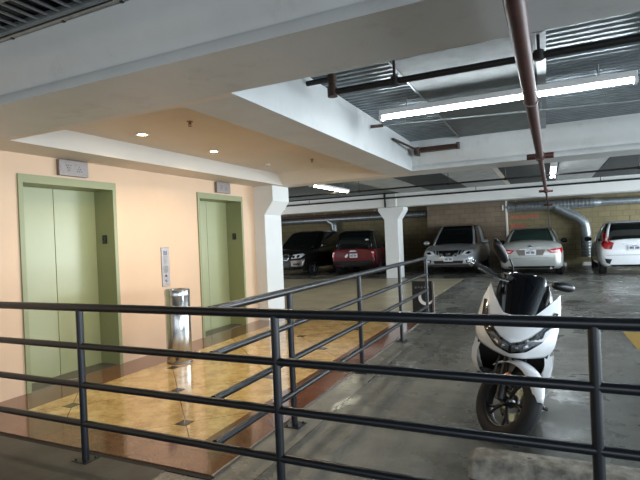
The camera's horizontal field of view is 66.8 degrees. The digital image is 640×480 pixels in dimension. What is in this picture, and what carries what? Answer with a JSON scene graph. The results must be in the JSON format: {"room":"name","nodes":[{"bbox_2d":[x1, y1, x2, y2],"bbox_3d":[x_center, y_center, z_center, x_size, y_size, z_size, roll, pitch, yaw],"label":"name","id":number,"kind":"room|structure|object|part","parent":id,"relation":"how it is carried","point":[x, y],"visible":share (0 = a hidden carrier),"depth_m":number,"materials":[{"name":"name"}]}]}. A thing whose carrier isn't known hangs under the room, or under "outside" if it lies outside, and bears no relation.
{"room":"parking garage","nodes":[
{"label":"parking garage","id":0,"kind":"room"},
{"bbox_2d":[0,0,72,25],"bbox_3d":[0.482,-1.555,-2.378,15.000,0.080,8.160,-2,0,25],"label":"ceiling","id":1,"kind":"structure","parent":0,"point":[29,2],"depth_m":3.02,"materials":[{"name":"metal"}]},
{"bbox_2d":[0,0,107,36],"bbox_3d":[-1.880,-1.390,2.957,5.200,0.040,0.310,-2,0,25],"label":"cable tray","id":2,"kind":"object","parent":1,"relation":"attached to","point":[76,5],"visible":1,"depth_m":2.96,"materials":[{"name":"metal"}]},
{"bbox_2d":[2,93,235,139],"bbox_3d":[-1.751,-1.071,3.914,2.520,0.208,0.080,-2,0,25],"label":"ceiling","id":3,"kind":"structure","parent":0,"point":[227,95],"depth_m":3.80,"materials":[{"name":"beige paint"}]},
{"bbox_2d":[0,150,258,401],"bbox_3d":[-5.259,0.212,4.021,3.000,3.000,12.840,-2,0,25],"label":"wall","id":4,"kind":"structure","parent":0,"point":[155,211],"depth_m":6.53,"materials":[{"name":"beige paint"}]},
{"bbox_2d":[16,173,122,393],"bbox_3d":[-2.998,0.454,5.697,0.380,2.315,1.265,-2,0,25],"label":"door","id":5,"kind":"structure","parent":4,"relation":"in","point":[64,258],"depth_m":5.86,"materials":[{"name":"metal"}]},
{"bbox_3d":[-3.270,0.505,5.502,0.050,2.213,0.580,-2,0,25],"label":"panel","id":6,"kind":"part","parent":5,"relation":"part of","materials":[{"name":"green metal"}]},
{"bbox_3d":[-3.023,0.493,6.033,0.050,2.213,0.580,-2,0,25],"label":"panel","id":7,"kind":"part","parent":5,"relation":"part of","materials":[{"name":"green metal"}]},
{"bbox_2d":[102,235,106,243],"bbox_3d":[-2.759,-0.006,6.210,0.075,0.110,0.014,-2,0,25],"label":"number plate","id":8,"kind":"object","parent":5,"relation":"attached to","point":[104,237],"visible":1,"depth_m":6.21,"materials":[{"name":"black plastic"}]},
{"bbox_2d":[56,159,87,177],"bbox_3d":[-2.867,-0.825,5.625,0.054,0.180,0.380,-2,0,25],"label":"indicator","id":9,"kind":"object","parent":4,"relation":"attached to","point":[69,168],"visible":1,"depth_m":5.59,"materials":[{"name":"metal"}]},
{"bbox_2d":[161,247,169,286],"bbox_3d":[-2.214,0.384,6.959,0.020,0.560,0.156,-2,0,25],"label":"panel","id":10,"kind":"object","parent":4,"relation":"attached to","point":[165,266],"visible":1,"depth_m":6.95,"materials":[{"name":"metal"}]},
{"bbox_2d":[196,192,247,337],"bbox_3d":[-1.792,0.395,8.287,0.380,2.315,1.246,-2,0,25],"label":"door","id":11,"kind":"structure","parent":4,"relation":"in","point":[221,257],"depth_m":8.61,"materials":[{"name":"metal"}]},
{"bbox_3d":[-2.062,0.446,8.096,0.050,2.213,0.570,-2,0,25],"label":"panel","id":12,"kind":"part","parent":11,"relation":"part of","materials":[{"name":"green metal"}]},
{"bbox_3d":[-1.818,0.434,8.618,0.050,2.213,0.570,-2,0,25],"label":"panel","id":13,"kind":"part","parent":11,"relation":"part of","materials":[{"name":"green metal"}]},
{"bbox_2d":[214,182,230,193],"bbox_3d":[-1.651,-0.884,8.236,0.054,0.180,0.380,-2,0,25],"label":"indicator","id":14,"kind":"object","parent":4,"relation":"attached to","point":[220,187],"visible":1,"depth_m":8.19,"materials":[{"name":"metal"}]},
{"bbox_2d":[0,130,282,186],"bbox_3d":[-2.036,-1.068,6.888,0.510,0.207,5.230,-2,0,25],"label":"ceiling beam","id":15,"kind":"structure","parent":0,"point":[62,144],"depth_m":5.91,"materials":[{"name":"beige paint"}]},
{"bbox_2d":[65,107,354,172],"bbox_3d":[-0.898,-1.250,6.563,2.880,0.063,5.610,-2,0,25],"label":"ceiling","id":16,"kind":"structure","parent":0,"point":[168,130],"depth_m":5.81,"materials":[{"name":"beige paint"}]},
{"bbox_2d":[135,133,148,136],"bbox_3d":[-1.965,-1.164,5.357,0.156,0.012,0.156,-2,0,25],"label":"recessed light","id":17,"kind":"object","parent":16,"relation":"in","point":[136,134],"visible":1,"depth_m":5.34,"materials":[{"name":"white glass"}]},
{"bbox_2d":[208,150,219,152],"bbox_3d":[-1.425,-1.190,6.518,0.156,0.012,0.156,-2,0,25],"label":"recessed light","id":18,"kind":"object","parent":16,"relation":"in","point":[210,151],"visible":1,"depth_m":6.51,"materials":[{"name":"white glass"}]},
{"bbox_2d":[219,77,419,175],"bbox_3d":[0.483,-1.304,5.919,0.170,0.470,5.610,-2,0,25],"label":"ceiling","id":19,"kind":"structure","parent":0,"point":[308,110],"depth_m":4.82,"materials":[{"name":"white paint"}]},
{"bbox_2d":[0,265,639,479],"bbox_3d":[0.698,1.538,9.640,25.000,0.212,30.000,-2,0,25],"label":"floor","id":20,"kind":"structure","parent":0,"point":[615,293],"depth_m":4.25,"materials":[{"name":"concrete"}]},
{"bbox_2d":[0,432,214,479],"bbox_3d":[-2.187,1.581,3.788,3.320,0.005,0.045,-2,0,25],"label":"trim","id":21,"kind":"structure","parent":20,"relation":"on","point":[168,469],"depth_m":3.43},
{"bbox_2d":[29,319,392,439],"bbox_3d":[-0.695,1.506,6.493,2.060,0.012,5.280,-2,0,25],"label":"tile floor","id":22,"kind":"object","parent":20,"relation":"on","point":[207,378],"visible":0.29,"depth_m":5.08,"materials":[{"name":"yellow tile"}]},
{"bbox_2d":[62,403,78,407],"bbox_3d":[-2.365,1.576,4.624,0.116,0.002,0.116,-2,0,25],"label":"tile inset","id":23,"kind":"structure","parent":22,"relation":"on","point":[71,405],"depth_m":4.62},
{"bbox_2d":[170,388,184,391],"bbox_3d":[-1.456,1.536,4.961,0.116,0.002,0.116,-2,0,25],"label":"tile inset","id":24,"kind":"structure","parent":22,"relation":"on","point":[176,389],"depth_m":4.95},
{"bbox_2d":[164,288,192,364],"bbox_3d":[-1.797,1.085,6.158,0.316,0.925,0.316,-2,0,25],"label":"waste bin","id":25,"kind":"object","parent":22,"relation":"on","point":[178,327],"visible":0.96,"depth_m":6.03,"materials":[{"name":"metal"}]},
{"bbox_2d":[174,419,193,425],"bbox_3d":[-1.129,1.525,4.047,0.116,0.002,0.116,-2,0,25],"label":"tile inset","id":26,"kind":"structure","parent":22,"relation":"on","point":[184,422],"depth_m":4.04},
{"bbox_2d":[253,185,288,319],"bbox_3d":[-1.100,0.255,9.445,0.885,2.530,0.620,-2,0,25],"label":"column","id":27,"kind":"structure","parent":20,"relation":"on","point":[270,201],"depth_m":9.14,"materials":[{"name":"white paint"}]},
{"bbox_2d":[282,231,344,275],"bbox_3d":[-0.490,0.554,21.900,2.478,1.914,5.080,-2,0,25],"label":"suv","id":28,"kind":"object","parent":20,"relation":"on","point":[309,251],"visible":0.58,"depth_m":20.74,"materials":[{"name":"paint"}]},
{"bbox_2d":[211,323,418,476],"bbox_3d":[0.600,1.451,5.872,0.015,0.015,6.110,-2,0,25],"label":"trim","id":29,"kind":"structure","parent":20,"relation":"on","point":[220,470],"depth_m":4.29,"materials":[{"name":"metal"}]},
{"bbox_2d":[208,257,428,442],"bbox_3d":[0.612,0.902,5.715,0.130,1.113,6.002,-2,0,25],"label":"guard railing","id":30,"kind":"object","parent":20,"relation":"on","point":[294,424],"visible":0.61,"depth_m":4.01,"materials":[{"name":"black metal"}]},
{"bbox_3d":[-0.228,0.954,3.923,0.050,1.079,0.050,-2,0,25],"label":"post","id":31,"kind":"part","parent":30,"relation":"part of","materials":[{"name":"black metal"}]},
{"bbox_3d":[-0.201,1.488,3.923,0.130,0.020,0.140,-2,0,25],"label":"plate","id":32,"kind":"part","parent":30,"relation":"part of","materials":[{"name":"black metal"}]},
{"bbox_3d":[0.572,0.374,5.688,0.056,0.056,5.942,-2,0,25],"label":"rail","id":33,"kind":"part","parent":30,"relation":"part of","materials":[{"name":"black metal"}]},
{"bbox_3d":[0.584,0.649,5.689,0.048,0.048,5.942,-2,0,25],"label":"rail","id":34,"kind":"part","parent":30,"relation":"part of","materials":[{"name":"black metal"}]},
{"bbox_3d":[0.595,0.924,5.690,0.048,0.048,5.942,-2,0,25],"label":"rail","id":35,"kind":"part","parent":30,"relation":"part of","materials":[{"name":"black metal"}]},
{"bbox_3d":[0.448,0.921,5.373,0.050,1.079,0.050,-2,0,25],"label":"post","id":36,"kind":"part","parent":30,"relation":"part of","materials":[{"name":"black metal"}]},
{"bbox_3d":[1.140,0.887,6.860,0.050,1.079,0.050,-2,0,25],"label":"post","id":37,"kind":"part","parent":30,"relation":"part of","materials":[{"name":"black metal"}]},
{"bbox_3d":[1.845,0.853,8.373,0.050,1.079,0.050,-2,0,25],"label":"post","id":38,"kind":"part","parent":30,"relation":"part of","materials":[{"name":"black metal"}]},
{"bbox_2d":[0,301,639,479],"bbox_3d":[-0.143,0.943,2.722,7.230,1.113,0.120,-2,0,25],"label":"guard railing","id":39,"kind":"object","parent":20,"relation":"on","point":[595,386],"visible":1,"depth_m":2.62,"materials":[{"name":"black metal"}]},
{"bbox_3d":[-1.687,1.017,3.442,0.050,1.079,0.050,-2,0,25],"label":"post","id":40,"kind":"part","parent":39,"relation":"part of","materials":[{"name":"black metal"}]},
{"bbox_3d":[-1.664,1.552,3.444,0.140,0.020,0.120,-2,0,25],"label":"plate","id":41,"kind":"part","parent":39,"relation":"part of","materials":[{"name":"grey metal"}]},
{"bbox_3d":[-0.130,1.239,2.723,7.230,0.048,0.048,-2,0,25],"label":"rail","id":42,"kind":"part","parent":39,"relation":"part of","materials":[{"name":"black metal"}]},
{"bbox_3d":[-0.238,0.958,2.766,0.050,1.079,0.050,-2,0,25],"label":"post","id":43,"kind":"part","parent":39,"relation":"part of","materials":[{"name":"black metal"}]},
{"bbox_3d":[-0.166,0.414,2.720,7.230,0.056,0.056,-2,0,25],"label":"rail","id":44,"kind":"part","parent":39,"relation":"part of","materials":[{"name":"black metal"}]},
{"bbox_3d":[-0.142,0.964,2.722,7.230,0.048,0.048,-2,0,25],"label":"rail","id":45,"kind":"part","parent":39,"relation":"part of","materials":[{"name":"black metal"}]},
{"bbox_3d":[-0.154,0.689,2.721,7.230,0.048,0.048,-2,0,25],"label":"rail","id":46,"kind":"part","parent":39,"relation":"part of","materials":[{"name":"black metal"}]},
{"bbox_3d":[1.202,0.898,2.094,0.050,1.079,0.050,-2,0,25],"label":"post","id":47,"kind":"part","parent":39,"relation":"part of","materials":[{"name":"black metal"}]},
{"bbox_2d":[333,230,385,274],"bbox_3d":[1.992,0.498,21.061,2.240,1.811,4.704,-2,0,18],"label":"suv","id":48,"kind":"object","parent":20,"relation":"on","point":[363,248],"visible":0.83,"depth_m":19.03,"materials":[{"name":"paint"}]},
{"bbox_2d":[378,207,407,277],"bbox_3d":[2.652,0.092,17.304,0.920,2.490,0.600,-2,0,25],"label":"column","id":49,"kind":"structure","parent":20,"relation":"on","point":[392,216],"depth_m":17.05,"materials":[{"name":"white paint"}]},
{"bbox_2d":[412,281,434,312],"bbox_3d":[1.853,1.067,8.692,0.390,0.660,0.095,-2,0,25],"label":"sign","id":50,"kind":"object","parent":20,"relation":"on","point":[419,302],"visible":0.66,"depth_m":8.68,"materials":[{"name":"black metal"}]},
{"bbox_3d":[2.018,1.075,8.615,0.028,0.630,0.075,-2,0,25],"label":"post","id":51,"kind":"part","parent":50,"relation":"part of","materials":[{"name":"metal"}]},
{"bbox_2d":[423,224,489,273],"bbox_3d":[5.572,0.312,19.413,2.415,1.890,5.060,-2,0,25],"label":"silver crossover","id":52,"kind":"object","parent":20,"relation":"on","point":[457,245],"visible":0.91,"depth_m":18.04,"materials":[{"name":"paint"}]},
{"bbox_3d":[4.558,0.890,17.188,1.512,0.084,0.113,-2,0,25],"label":"skid plate","id":53,"kind":"part","parent":52,"relation":"part of","materials":[{"name":"metal"}]},
{"bbox_2d":[433,260,462,263],"bbox_3d":[4.536,0.785,17.150,1.050,0.105,0.010,-2,0,25],"label":"grille","id":54,"kind":"object","parent":52,"relation":"attached to","point":[434,261],"depth_m":17.14,"materials":[{"name":"black plastic"}]},
{"bbox_3d":[4.529,0.681,17.146,0.326,0.164,0.020,-2,0,25],"label":"licence plate","id":55,"kind":"part","parent":52,"relation":"part of","materials":[{"name":"white metal"}]},
{"bbox_2d":[439,250,457,256],"bbox_3d":[4.567,0.479,17.244,0.714,0.210,0.220,-2,0,25],"label":"grille","id":56,"kind":"object","parent":52,"relation":"attached to","point":[442,253],"depth_m":17.19,"materials":[{"name":"black plastic"}]},
{"bbox_2d":[469,238,574,435],"bbox_3d":[1.817,0.688,4.256,0.763,1.448,2.243,-2,0,27],"label":"motor scooter","id":57,"kind":"object","parent":20,"relation":"on","point":[523,351],"visible":0.8,"depth_m":3.56,"materials":[{"name":"plastic"}]},
{"bbox_2d":[485,301,487,313],"bbox_3d":[1.262,0.554,3.674,0.033,0.154,0.202,-2,0,15],"label":"light","id":58,"kind":"object","parent":57,"relation":"attached to","point":[486,302],"depth_m":3.71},
{"bbox_3d":[1.349,0.271,3.763,0.237,0.134,0.034,-2,0,9],"label":"brake lever","id":59,"kind":"part","parent":57,"relation":"part of","materials":[{"name":"silver metal"}]},
{"bbox_3d":[1.628,1.123,4.126,0.515,0.179,0.762,11,6,26],"label":"footboard","id":60,"kind":"part","parent":57,"relation":"part of","materials":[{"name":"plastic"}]},
{"bbox_2d":[540,328,549,337],"bbox_3d":[1.641,0.622,3.482,0.219,0.134,0.022,-3,0,-37],"label":"light","id":61,"kind":"object","parent":57,"relation":"attached to","point":[544,332],"depth_m":3.45,"materials":[{"name":"plastic"}]},
{"bbox_2d":[500,227,567,273],"bbox_3d":[7.640,0.361,17.450,2.350,1.618,4.742,-2,0,25],"label":"sedan","id":62,"kind":"object","parent":20,"relation":"on","point":[534,247],"visible":0.85,"depth_m":15.47,"materials":[{"name":"paint"}]},
{"bbox_3d":[6.650,0.398,15.326,0.322,0.162,0.020,-2,0,25],"label":"licence plate","id":63,"kind":"part","parent":62,"relation":"part of","materials":[{"name":"white metal"}]},
{"bbox_2d":[547,247,562,252],"bbox_3d":[7.349,0.312,15.090,0.569,0.166,0.181,-2,0,-8],"label":"tail light","id":64,"kind":"object","parent":62,"relation":"attached to","point":[549,249],"depth_m":15.06,"materials":[{"name":"red plastic"}]},
{"bbox_2d":[468,447,639,479],"bbox_3d":[1.770,1.353,2.666,1.830,0.131,0.228,-2,0,25],"label":"wheel stop","id":65,"kind":"object","parent":20,"relation":"on","point":[484,463],"visible":1,"depth_m":2.86,"materials":[{"name":"concrete"}]},
{"bbox_2d":[584,215,639,273],"bbox_3d":[10.193,0.135,16.245,2.226,1.854,4.213,-2,0,25],"label":"hatchback","id":66,"kind":"object","parent":20,"relation":"on","point":[616,243],"visible":0.99,"depth_m":14.67,"materials":[{"name":"paint"}]},
{"bbox_2d":[600,241,613,249],"bbox_3d":[8.823,0.147,14.947,0.336,0.273,0.703,-2,0,25],"label":"tail light","id":67,"kind":"object","parent":66,"relation":"attached to","point":[604,245],"depth_m":14.66,"materials":[{"name":"red plastic"}]},
{"bbox_3d":[9.314,0.222,14.354,0.326,0.164,0.020,-2,0,25],"label":"licence plate","id":68,"kind":"part","parent":66,"relation":"part of","materials":[{"name":"white metal"}]},
{"bbox_2d":[623,332,639,348],"bbox_3d":[4.309,1.299,6.243,0.570,0.002,1.100,-2,0,25],"label":"painted stripe","id":69,"kind":"object","parent":20,"relation":"on","point":[634,337],"depth_m":6.47,"materials":[{"name":"yellow paint"}]},
{"bbox_2d":[0,0,639,186],"bbox_3d":[3.967,-1.446,3.920,14.020,0.470,6.285,-2,0,25],"label":"ceiling","id":70,"kind":"structure","parent":0,"point":[130,56],"depth_m":2.83,"materials":[{"name":"white paint"}]},
{"bbox_2d":[0,0,127,42],"bbox_3d":[-1.389,-1.411,2.945,5.500,0.070,0.047,-2,0,25],"label":"conduit","id":71,"kind":"object","parent":70,"relation":"attached to","point":[108,3],"visible":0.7,"depth_m":3.03,"materials":[{"name":"metal"}]},
{"bbox_2d":[281,206,428,267],"bbox_3d":[0.208,-0.081,25.003,11.250,3.000,0.300,-2,0,25],"label":"wall","id":72,"kind":"structure","parent":0,"point":[415,230],"depth_m":23.51,"materials":[{"name":"beige brick"}]},
{"bbox_2d":[289,179,555,201],"bbox_3d":[0.558,-1.741,9.631,25.000,0.225,30.000,-2,0,25],"label":"ceiling slab","id":73,"kind":"structure","parent":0,"point":[555,179],"depth_m":18.82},
{"bbox_2d":[281,174,639,214],"bbox_3d":[3.870,-1.449,16.701,25.000,0.470,0.600,-2,0,25],"label":"beam","id":74,"kind":"structure","parent":0,"point":[629,185],"depth_m":15.83,"materials":[{"name":"white paint"}]},
{"bbox_2d":[288,11,639,200],"bbox_3d":[0.838,-1.582,10.216,25.000,0.100,13.710,-2,0,25],"label":"ceiling","id":75,"kind":"structure","parent":0,"point":[626,57],"depth_m":5.34,"materials":[{"name":"metal"}]},
{"bbox_2d":[309,184,349,193],"bbox_3d":[0.289,-1.435,12.908,0.130,0.228,2.410,-2,0,25],"label":"strip light","id":76,"kind":"object","parent":75,"relation":"hanging from","point":[323,186],"visible":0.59,"depth_m":12.84,"materials":[{"name":"white plastic"}]},
{"bbox_2d":[379,88,522,121],"bbox_3d":[1.326,-1.436,5.054,1.450,0.230,0.100,-2,0,25],"label":"strip light","id":77,"kind":"object","parent":75,"relation":"hanging from","point":[513,94],"depth_m":5.00,"materials":[{"name":"white plastic"}]},
{"bbox_2d":[286,177,639,206],"bbox_3d":[3.674,-1.570,16.293,15.000,0.190,0.059,-2,0,25],"label":"pipe","id":78,"kind":"object","parent":75,"relation":"attached to","point":[614,180],"visible":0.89,"depth_m":15.65,"materials":[{"name":"black metal"}]},
{"bbox_2d":[289,155,639,197],"bbox_3d":[2.519,-1.460,12.034,12.500,0.307,0.063,-2,0,25],"label":"pipe","id":79,"kind":"object","parent":75,"relation":"hanging from","point":[638,166],"visible":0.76,"depth_m":11.45,"materials":[{"name":"black metal"}]},
{"bbox_2d":[387,30,545,137],"bbox_3d":[1.666,-1.561,5.020,1.220,0.048,4.990,-2,0,25],"label":"trim","id":80,"kind":"structure","parent":75,"relation":"attached to","point":[541,65],"depth_m":4.65,"materials":[{"name":"metal"}]},
{"bbox_2d":[306,34,639,97],"bbox_3d":[2.817,-1.505,3.081,6.470,0.230,0.093,-2,0,25],"label":"pipe","id":81,"kind":"object","parent":75,"relation":"hanging from","point":[539,54],"visible":0.94,"depth_m":3.83,"materials":[{"name":"black metal"}]},
{"bbox_2d":[371,99,639,127],"bbox_3d":[3.845,-1.600,5.212,6.639,0.160,0.041,-2,0,14],"label":"conduit","id":82,"kind":"object","parent":75,"relation":"hanging from","point":[638,100],"visible":0.85,"depth_m":5.64,"materials":[{"name":"metal"}]},
{"bbox_2d":[502,0,553,226],"bbox_3d":[4.322,-0.201,9.275,0.321,2.960,22.472,-2,0,26],"label":"pipe","id":83,"kind":"object","parent":75,"relation":"hanging from","point":[516,13],"visible":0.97,"depth_m":2.79,"materials":[{"name":"brown metal"}]},
{"bbox_2d":[550,162,557,177],"bbox_3d":[5.314,-1.644,11.059,0.130,0.228,2.410,-2,0,25],"label":"strip light","id":84,"kind":"object","parent":75,"relation":"hanging from","point":[553,166],"visible":0.73,"depth_m":10.49,"materials":[{"name":"white plastic"}]},
{"bbox_2d":[536,64,638,96],"bbox_3d":[2.470,-1.484,4.520,0.826,0.234,0.100,-2,0,25],"label":"strip light","id":85,"kind":"object","parent":75,"relation":"hanging from","point":[608,80],"depth_m":4.47,"materials":[{"name":"white plastic"}]},
{"bbox_2d":[427,201,506,267],"bbox_3d":[6.425,-0.335,21.191,3.250,3.000,0.750,-2,0,25],"label":"wall","id":86,"kind":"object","parent":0,"point":[491,216],"visible":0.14,"depth_m":20.66,"materials":[{"name":"beige brick"}]},
{"bbox_2d":[492,168,509,183],"bbox_3d":[4.260,-1.697,11.714,0.120,0.030,8.100,-2,0,25],"label":"panel strip","id":87,"kind":"object","parent":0,"point":[498,172],"visible":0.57,"depth_m":12.61,"materials":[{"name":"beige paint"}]},
{"bbox_2d":[410,113,639,174],"bbox_3d":[6.554,-1.562,5.816,10.930,0.470,0.660,-2,0,25],"label":"beam","id":88,"kind":"structure","parent":0,"point":[613,136],"depth_m":7.14,"materials":[{"name":"white paint"}]},
{"bbox_2d":[392,138,459,156],"bbox_3d":[1.598,-1.398,7.140,0.712,0.137,1.107,-2,0,30],"label":"pipe","id":89,"kind":"object","parent":88,"relation":"attached to","point":[417,150],"visible":1,"depth_m":7.46,"materials":[{"name":"metal"}]},
{"bbox_2d":[507,192,639,264],"bbox_3d":[12.746,-0.597,18.490,10.500,3.000,0.300,-2,0,25],"label":"wall","id":90,"kind":"structure","parent":0,"point":[564,227],"depth_m":19.49,"materials":[{"name":"beige brick"}]},
{"bbox_2d":[505,201,508,236],"bbox_3d":[7.861,-0.344,20.346,0.055,2.900,0.450,-2,0,25],"label":"trim","id":91,"kind":"structure","parent":90,"relation":"attached to","point":[507,233],"depth_m":20.14,"materials":[{"name":"beige paint"}]},
{"bbox_2d":[510,224,525,228],"bbox_3d":[8.322,-0.584,20.368,0.600,0.180,0.029,-2,0,25],"label":"painted stripe","id":92,"kind":"object","parent":90,"relation":"attached to","point":[511,225],"visible":0.93,"depth_m":20.36,"materials":[{"name":"red paint"}]},
{"bbox_2d":[510,214,538,218],"bbox_3d":[8.532,-0.973,20.261,1.100,0.140,0.029,-2,0,25],"label":"painted stripe","id":93,"kind":"object","parent":90,"relation":"attached to","point":[534,215],"visible":1,"depth_m":20.24,"materials":[{"name":"red paint"}]},
{"bbox_3d":[5.231,-1.764,19.646,25.000,0.065,5.900,-2,0,25],"label":"ceiling","id":94,"kind":"structure","parent":0,"visible":0},
{"bbox_2d":[281,211,378,218],"bbox_3d":[-0.246,-1.227,20.168,6.600,0.544,0.068,-2,0,25],"label":"rusty pipe","id":95,"kind":"object","parent":94,"relation":"hanging from","point":[286,217],"visible":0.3,"depth_m":19.83,"materials":[{"name":"brown metal"}]},
{"bbox_2d":[281,211,425,231],"bbox_3d":[1.253,-0.863,24.057,8.000,1.422,0.346,-2,0,25],"label":"duct","id":96,"kind":"object","parent":94,"relation":"hanging from","point":[331,220],"visible":0.8,"depth_m":24.06,"materials":[{"name":"metal"}]},
{"bbox_2d":[281,191,637,215],"bbox_3d":[4.434,-1.478,17.321,15.500,0.424,0.068,-2,0,25],"label":"pipe","id":97,"kind":"object","parent":94,"relation":"hanging from","point":[636,191],"visible":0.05,"depth_m":16.68,"materials":[{"name":"metal"}]},
{"bbox_2d":[430,191,639,205],"bbox_3d":[8.472,-1.718,18.304,9.000,0.294,0.048,-2,0,25],"label":"pipe","id":98,"kind":"object","parent":94,"relation":"hanging from","point":[638,191],"visible":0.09,"depth_m":18.38,"materials":[{"name":"metal"}]},
{"bbox_2d":[502,196,639,256],"bbox_3d":[11.100,-0.672,18.802,7.501,2.610,0.443,-2,0,25],"label":"duct","id":99,"kind":"object","parent":94,"relation":"hanging from","point":[564,207],"visible":0.92,"depth_m":19.07,"materials":[{"name":"metal"}]}
]}

